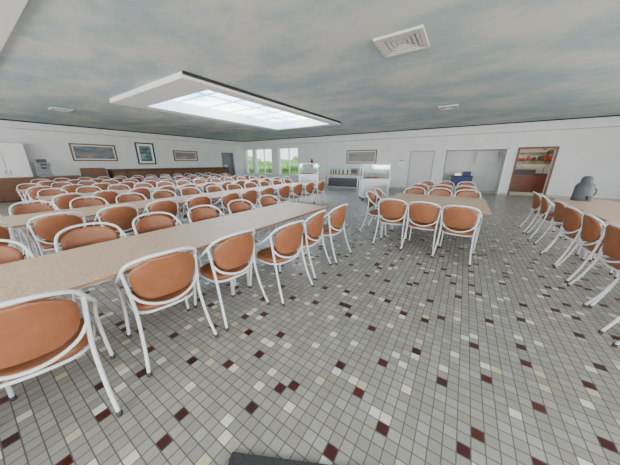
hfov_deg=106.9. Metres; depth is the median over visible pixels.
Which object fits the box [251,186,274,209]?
dining chair
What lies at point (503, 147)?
trim
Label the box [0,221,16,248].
dining chair
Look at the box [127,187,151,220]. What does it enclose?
dining chair
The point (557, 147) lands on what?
door frame
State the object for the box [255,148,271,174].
window
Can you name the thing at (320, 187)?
dining chair
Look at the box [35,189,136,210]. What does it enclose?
dining table
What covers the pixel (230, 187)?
dining chair
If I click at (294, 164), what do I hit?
bush
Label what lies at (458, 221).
dining chair
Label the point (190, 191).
dining chair
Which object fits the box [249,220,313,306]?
dining chair
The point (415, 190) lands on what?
dining chair
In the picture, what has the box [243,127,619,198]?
wall
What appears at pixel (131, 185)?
dining chair
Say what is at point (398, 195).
dining table
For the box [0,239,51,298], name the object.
dining chair
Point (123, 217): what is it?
dining chair
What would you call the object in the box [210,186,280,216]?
dining table
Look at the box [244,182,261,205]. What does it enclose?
dining chair
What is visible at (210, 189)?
dining chair
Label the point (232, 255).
dining chair
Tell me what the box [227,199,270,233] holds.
dining chair
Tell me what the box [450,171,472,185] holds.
trolley
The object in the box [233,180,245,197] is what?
dining chair
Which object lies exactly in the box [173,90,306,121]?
window
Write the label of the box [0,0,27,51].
trim
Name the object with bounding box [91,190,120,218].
dining chair
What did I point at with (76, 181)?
dining chair
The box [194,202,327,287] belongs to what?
dining table
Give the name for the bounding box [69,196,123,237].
dining chair
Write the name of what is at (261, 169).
bush
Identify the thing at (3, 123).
trim
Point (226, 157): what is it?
door
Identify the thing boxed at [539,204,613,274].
dining chair
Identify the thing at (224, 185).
dining chair
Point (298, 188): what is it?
dining chair
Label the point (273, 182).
dining chair
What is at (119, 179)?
dining chair
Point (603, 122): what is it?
trim
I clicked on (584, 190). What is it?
beverage dispenser
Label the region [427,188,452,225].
dining chair
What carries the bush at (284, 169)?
on the ground
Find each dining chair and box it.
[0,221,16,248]
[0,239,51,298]
[0,289,122,417]
[9,200,59,255]
[16,183,41,203]
[25,186,53,203]
[26,211,86,255]
[31,179,50,182]
[37,181,56,187]
[37,188,67,209]
[50,193,91,219]
[51,182,71,192]
[53,178,69,181]
[54,222,131,320]
[61,184,85,192]
[65,179,82,185]
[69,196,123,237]
[76,186,101,219]
[78,177,91,180]
[78,180,95,185]
[91,178,103,184]
[91,183,111,190]
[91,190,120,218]
[93,204,139,235]
[102,179,119,183]
[108,184,140,212]
[112,178,123,182]
[114,246,218,377]
[116,192,150,235]
[118,181,134,188]
[123,178,138,182]
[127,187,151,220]
[129,177,141,181]
[132,212,202,266]
[134,183,152,199]
[140,180,156,187]
[141,199,180,224]
[151,185,182,214]
[151,190,188,221]
[156,181,182,205]
[157,179,173,185]
[176,180,189,195]
[176,183,196,211]
[179,194,211,222]
[180,187,210,222]
[187,205,224,260]
[193,179,206,192]
[193,229,269,331]
[198,182,221,207]
[206,185,224,214]
[210,178,222,189]
[212,191,239,214]
[215,181,232,205]
[224,177,234,181]
[226,183,243,201]
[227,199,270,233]
[230,175,239,180]
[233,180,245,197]
[239,188,257,207]
[242,179,259,197]
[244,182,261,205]
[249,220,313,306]
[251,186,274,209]
[255,195,293,241]
[258,181,278,205]
[272,179,290,199]
[274,184,290,203]
[278,209,331,279]
[283,179,301,201]
[283,183,303,203]
[295,181,315,203]
[305,203,351,264]
[306,180,327,203]
[359,191,392,236]
[368,188,388,223]
[372,198,407,249]
[399,201,442,256]
[402,187,425,216]
[407,183,429,209]
[418,180,434,194]
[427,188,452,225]
[431,205,481,266]
[432,184,452,195]
[437,181,453,192]
[453,189,481,197]
[454,185,476,196]
[455,181,475,194]
[518,191,561,237]
[526,194,572,246]
[533,199,595,259]
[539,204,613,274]
[553,211,617,282]
[566,221,619,308]
[582,270,619,334]
[611,340,619,347]
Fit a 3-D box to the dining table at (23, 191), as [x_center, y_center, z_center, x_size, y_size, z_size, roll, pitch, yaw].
[-7.595,-1.046,7.314,0.920,0.750,1.976,11,20,32]
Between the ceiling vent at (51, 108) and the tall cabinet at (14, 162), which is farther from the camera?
the tall cabinet at (14, 162)
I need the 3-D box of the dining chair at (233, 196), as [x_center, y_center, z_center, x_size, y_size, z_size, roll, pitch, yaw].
[-1.883,-0.500,5.261,0.624,0.897,0.562,9,19,28]
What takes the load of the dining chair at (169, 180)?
on the floor
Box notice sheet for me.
[398,159,403,165]
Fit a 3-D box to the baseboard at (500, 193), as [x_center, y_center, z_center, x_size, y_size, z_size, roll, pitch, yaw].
[3.990,-2.920,14.600,23.500,0.100,0.015,11,20,32]
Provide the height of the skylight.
0.330 m
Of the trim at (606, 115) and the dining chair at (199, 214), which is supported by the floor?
the dining chair at (199, 214)
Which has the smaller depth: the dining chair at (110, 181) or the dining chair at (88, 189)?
the dining chair at (88, 189)
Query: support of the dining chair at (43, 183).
on the floor
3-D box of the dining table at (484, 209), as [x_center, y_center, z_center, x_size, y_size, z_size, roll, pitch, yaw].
[2.310,-0.193,4.506,1.800,0.750,0.900,11,20,32]
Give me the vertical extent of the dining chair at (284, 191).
0.897 m
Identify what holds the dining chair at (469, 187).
on the floor
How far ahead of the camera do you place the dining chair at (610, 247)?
2.46 m
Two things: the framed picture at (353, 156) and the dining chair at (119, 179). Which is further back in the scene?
the framed picture at (353, 156)
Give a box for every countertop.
[0,175,81,202]
[106,167,229,180]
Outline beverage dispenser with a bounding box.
[570,176,596,200]
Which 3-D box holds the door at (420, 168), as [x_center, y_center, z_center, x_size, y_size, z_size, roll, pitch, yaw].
[6.172,-3.465,12.919,1.240,2.120,0.060,11,20,32]
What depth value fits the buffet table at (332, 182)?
12.14 m
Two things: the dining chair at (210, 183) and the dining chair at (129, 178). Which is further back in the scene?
the dining chair at (129, 178)
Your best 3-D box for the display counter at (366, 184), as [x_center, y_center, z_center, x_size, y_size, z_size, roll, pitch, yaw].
[2.646,-2.093,9.538,1.180,1.460,0.780,1,17,3]
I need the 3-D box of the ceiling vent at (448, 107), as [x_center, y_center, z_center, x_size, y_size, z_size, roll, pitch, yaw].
[4.442,-3.998,7.362,0.550,0.030,0.550,11,20,32]
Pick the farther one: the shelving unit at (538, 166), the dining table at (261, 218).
the shelving unit at (538, 166)
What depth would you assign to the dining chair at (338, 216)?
3.55 m
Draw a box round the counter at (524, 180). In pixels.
[510,167,549,192]
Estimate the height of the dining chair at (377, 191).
0.897 m
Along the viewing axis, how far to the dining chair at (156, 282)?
1.72 m
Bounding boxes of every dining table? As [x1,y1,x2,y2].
[0,203,138,238]
[0,222,239,308]
[16,185,110,203]
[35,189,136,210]
[108,181,160,185]
[118,193,228,216]
[140,184,204,193]
[171,178,206,191]
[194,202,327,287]
[202,181,249,196]
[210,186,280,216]
[241,178,282,183]
[265,182,316,202]
[377,197,491,254]
[391,193,486,239]
[411,185,477,190]
[547,197,619,255]
[580,212,619,260]
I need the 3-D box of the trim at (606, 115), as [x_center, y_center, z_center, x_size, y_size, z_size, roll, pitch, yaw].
[0.315,-4.189,8.007,23.170,0.040,13.320,11,20,32]
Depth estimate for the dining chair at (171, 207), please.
4.02 m
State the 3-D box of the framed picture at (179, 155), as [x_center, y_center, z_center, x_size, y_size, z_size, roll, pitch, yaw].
[-8.647,-5.348,16.056,0.035,0.680,1.700,11,20,32]
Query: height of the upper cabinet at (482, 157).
0.550 m
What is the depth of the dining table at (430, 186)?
7.25 m
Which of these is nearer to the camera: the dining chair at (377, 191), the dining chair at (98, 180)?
the dining chair at (377, 191)
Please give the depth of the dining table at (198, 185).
7.25 m
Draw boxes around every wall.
[0,127,244,178]
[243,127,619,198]
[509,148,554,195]
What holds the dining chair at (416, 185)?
on the floor
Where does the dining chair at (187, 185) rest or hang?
on the floor
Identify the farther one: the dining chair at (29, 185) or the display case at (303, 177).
the display case at (303, 177)
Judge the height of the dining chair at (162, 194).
0.897 m
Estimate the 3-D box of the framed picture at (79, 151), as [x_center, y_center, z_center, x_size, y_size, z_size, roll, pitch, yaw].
[-11.323,-4.203,12.114,0.035,0.850,1.850,11,20,32]
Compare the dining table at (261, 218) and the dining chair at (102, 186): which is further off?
the dining chair at (102, 186)
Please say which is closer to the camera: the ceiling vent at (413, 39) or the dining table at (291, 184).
the ceiling vent at (413, 39)
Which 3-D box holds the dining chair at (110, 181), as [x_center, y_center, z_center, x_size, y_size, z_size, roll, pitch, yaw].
[-7.353,-1.528,8.646,0.624,0.897,0.562,11,20,31]
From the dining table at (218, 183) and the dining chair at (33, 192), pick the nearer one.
the dining chair at (33, 192)
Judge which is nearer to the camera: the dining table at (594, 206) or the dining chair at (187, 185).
the dining table at (594, 206)
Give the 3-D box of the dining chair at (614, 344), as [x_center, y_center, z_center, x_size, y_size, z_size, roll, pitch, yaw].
[2.717,0.651,1.473,0.624,0.897,0.562,10,19,29]
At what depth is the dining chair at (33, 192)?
6.21 m
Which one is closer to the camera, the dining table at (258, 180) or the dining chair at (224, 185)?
the dining chair at (224, 185)
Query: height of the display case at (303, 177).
1.460 m
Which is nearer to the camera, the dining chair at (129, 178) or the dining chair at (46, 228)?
the dining chair at (46, 228)
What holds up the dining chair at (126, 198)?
on the floor
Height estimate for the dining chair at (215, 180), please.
0.897 m
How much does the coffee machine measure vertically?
0.720 m
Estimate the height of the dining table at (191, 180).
0.750 m
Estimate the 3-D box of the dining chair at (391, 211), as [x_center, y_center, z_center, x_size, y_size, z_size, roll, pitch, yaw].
[1.567,-0.234,4.388,0.562,0.897,0.624,9,19,28]
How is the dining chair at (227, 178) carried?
on the floor
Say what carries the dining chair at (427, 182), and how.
on the floor
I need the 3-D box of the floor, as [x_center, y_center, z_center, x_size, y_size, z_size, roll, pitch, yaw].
[-1.235,-0.495,6.960,24.100,0.100,19.650,11,20,32]
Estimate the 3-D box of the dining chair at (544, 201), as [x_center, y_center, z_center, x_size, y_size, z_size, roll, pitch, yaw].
[4.787,-0.274,4.518,0.624,0.897,0.562,13,21,37]
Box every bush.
[248,156,261,172]
[251,161,271,173]
[268,159,291,173]
[287,156,297,174]
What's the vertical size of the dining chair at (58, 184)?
0.897 m
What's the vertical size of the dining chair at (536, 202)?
0.897 m
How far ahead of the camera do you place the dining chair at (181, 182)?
8.37 m
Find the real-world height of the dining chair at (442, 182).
0.897 m
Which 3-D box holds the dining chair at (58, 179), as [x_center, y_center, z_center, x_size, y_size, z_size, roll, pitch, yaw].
[-10.038,-1.779,9.472,0.624,0.897,0.562,9,19,28]
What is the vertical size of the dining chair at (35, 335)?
0.897 m
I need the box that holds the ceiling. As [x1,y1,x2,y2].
[0,0,619,140]
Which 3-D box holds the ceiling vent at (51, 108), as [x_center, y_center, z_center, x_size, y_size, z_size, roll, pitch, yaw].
[-8.298,-4.087,7.655,0.500,0.030,0.500,11,20,32]
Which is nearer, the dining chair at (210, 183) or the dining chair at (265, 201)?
the dining chair at (265, 201)
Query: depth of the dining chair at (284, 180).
9.07 m
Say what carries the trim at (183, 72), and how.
attached to the ceiling
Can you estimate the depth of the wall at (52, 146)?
12.58 m
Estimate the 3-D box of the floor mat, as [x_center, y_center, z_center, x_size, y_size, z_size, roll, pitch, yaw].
[-0.035,1.372,0.623,0.900,0.012,1.200,2,17,6]
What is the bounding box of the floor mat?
[228,452,327,464]
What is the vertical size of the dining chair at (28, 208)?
0.897 m
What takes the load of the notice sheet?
attached to the wall at (594, 152)
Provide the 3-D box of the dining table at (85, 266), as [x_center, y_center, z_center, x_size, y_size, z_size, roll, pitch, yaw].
[-1.683,0.539,2.096,0.920,0.750,1.976,11,20,32]
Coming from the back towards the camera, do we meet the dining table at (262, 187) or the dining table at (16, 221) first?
the dining table at (262, 187)
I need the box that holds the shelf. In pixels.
[517,151,553,162]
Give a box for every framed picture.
[68,143,117,160]
[134,142,156,163]
[173,150,197,160]
[346,149,376,163]
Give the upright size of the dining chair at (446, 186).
0.897 m
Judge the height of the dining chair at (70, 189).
0.897 m
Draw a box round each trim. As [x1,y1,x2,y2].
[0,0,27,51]
[0,115,619,141]
[0,120,241,144]
[109,71,340,122]
[239,116,619,146]
[440,147,509,194]
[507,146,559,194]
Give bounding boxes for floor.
[0,182,619,464]
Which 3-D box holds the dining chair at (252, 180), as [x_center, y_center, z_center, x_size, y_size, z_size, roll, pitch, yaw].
[-2.378,-1.730,9.312,0.624,0.897,0.562,12,21,34]
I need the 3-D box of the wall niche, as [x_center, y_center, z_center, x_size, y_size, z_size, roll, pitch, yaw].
[8.674,-3.400,12.395,2.700,2.500,1.400,11,20,32]
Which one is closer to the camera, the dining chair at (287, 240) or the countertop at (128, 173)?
the dining chair at (287, 240)
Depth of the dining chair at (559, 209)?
3.89 m
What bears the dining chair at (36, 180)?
on the floor
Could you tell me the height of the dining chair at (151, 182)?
0.897 m
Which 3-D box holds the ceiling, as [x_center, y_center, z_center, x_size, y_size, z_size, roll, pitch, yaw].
[-1.221,-3.668,6.018,24.100,0.120,19.700,11,20,32]
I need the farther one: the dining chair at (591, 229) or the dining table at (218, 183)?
the dining table at (218, 183)
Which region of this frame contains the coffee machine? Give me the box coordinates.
[34,159,53,176]
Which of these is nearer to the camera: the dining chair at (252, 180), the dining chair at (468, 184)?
the dining chair at (468, 184)
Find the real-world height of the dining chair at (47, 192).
0.897 m
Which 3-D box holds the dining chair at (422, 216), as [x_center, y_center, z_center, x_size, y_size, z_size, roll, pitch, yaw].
[1.996,-0.136,4.063,0.562,0.897,0.624,12,21,34]
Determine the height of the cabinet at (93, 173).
1.250 m
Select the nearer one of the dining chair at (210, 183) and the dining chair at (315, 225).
the dining chair at (315, 225)
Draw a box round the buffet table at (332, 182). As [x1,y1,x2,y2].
[324,174,363,192]
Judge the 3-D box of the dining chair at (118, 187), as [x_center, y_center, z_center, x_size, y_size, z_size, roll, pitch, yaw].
[-5.462,-0.949,6.741,0.624,0.897,0.562,11,20,32]
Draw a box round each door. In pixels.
[220,152,235,176]
[406,151,434,188]
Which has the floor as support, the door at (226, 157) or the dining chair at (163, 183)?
the dining chair at (163, 183)
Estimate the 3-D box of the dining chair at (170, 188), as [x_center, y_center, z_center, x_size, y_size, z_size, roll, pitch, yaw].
[-4.186,-0.924,6.657,0.624,0.897,0.562,9,19,28]
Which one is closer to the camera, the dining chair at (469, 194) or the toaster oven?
the dining chair at (469, 194)
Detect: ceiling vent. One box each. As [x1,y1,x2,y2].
[48,107,72,111]
[373,25,429,57]
[438,104,458,110]
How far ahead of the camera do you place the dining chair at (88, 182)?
8.14 m
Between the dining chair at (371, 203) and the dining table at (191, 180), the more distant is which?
the dining table at (191, 180)
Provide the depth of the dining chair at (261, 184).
8.03 m
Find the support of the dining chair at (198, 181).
on the floor
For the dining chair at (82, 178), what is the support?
on the floor
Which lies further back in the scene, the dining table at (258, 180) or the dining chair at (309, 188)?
the dining table at (258, 180)
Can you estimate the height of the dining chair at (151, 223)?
0.897 m
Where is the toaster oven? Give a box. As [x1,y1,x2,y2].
[350,168,361,174]
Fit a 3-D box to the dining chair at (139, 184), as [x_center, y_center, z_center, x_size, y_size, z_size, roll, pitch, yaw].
[-5.111,-1.102,7.242,0.624,0.897,0.562,11,20,31]
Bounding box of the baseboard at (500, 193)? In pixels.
[280,181,619,200]
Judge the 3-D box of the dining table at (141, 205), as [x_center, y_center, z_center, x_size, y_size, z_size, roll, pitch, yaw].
[-2.783,-0.371,5.090,0.920,0.750,1.976,11,20,32]
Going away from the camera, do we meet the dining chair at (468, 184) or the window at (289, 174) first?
the dining chair at (468, 184)
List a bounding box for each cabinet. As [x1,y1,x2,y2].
[0,142,33,177]
[80,168,106,179]
[475,151,498,162]
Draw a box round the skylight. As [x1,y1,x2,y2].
[109,71,339,130]
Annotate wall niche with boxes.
[442,149,506,193]
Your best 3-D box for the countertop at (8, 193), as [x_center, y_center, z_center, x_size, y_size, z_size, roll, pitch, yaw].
[-11.696,-1.881,9.768,0.660,0.920,3.060,11,20,32]
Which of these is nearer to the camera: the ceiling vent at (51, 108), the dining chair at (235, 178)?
the ceiling vent at (51, 108)
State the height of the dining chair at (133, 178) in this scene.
0.897 m
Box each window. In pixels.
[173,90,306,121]
[246,149,253,174]
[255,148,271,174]
[279,147,297,175]
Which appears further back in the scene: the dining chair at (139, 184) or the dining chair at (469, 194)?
the dining chair at (139, 184)
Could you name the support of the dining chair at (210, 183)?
on the floor
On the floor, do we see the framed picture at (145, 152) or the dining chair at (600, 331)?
the dining chair at (600, 331)
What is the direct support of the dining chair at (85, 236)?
on the floor
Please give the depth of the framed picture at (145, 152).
14.01 m
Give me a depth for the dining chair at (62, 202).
4.78 m
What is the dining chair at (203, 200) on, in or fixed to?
on the floor
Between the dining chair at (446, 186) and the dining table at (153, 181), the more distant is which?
the dining table at (153, 181)
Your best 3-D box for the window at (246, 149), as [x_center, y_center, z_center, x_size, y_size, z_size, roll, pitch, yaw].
[-5.190,-6.136,20.005,0.910,2.090,0.250,11,20,32]
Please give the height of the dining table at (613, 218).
0.750 m
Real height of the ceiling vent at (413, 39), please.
0.030 m
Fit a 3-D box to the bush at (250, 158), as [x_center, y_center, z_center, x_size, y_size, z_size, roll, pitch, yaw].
[-7.253,-7.773,27.681,3.002,2.734,3.088,11,20,32]
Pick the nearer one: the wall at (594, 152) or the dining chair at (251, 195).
the dining chair at (251, 195)

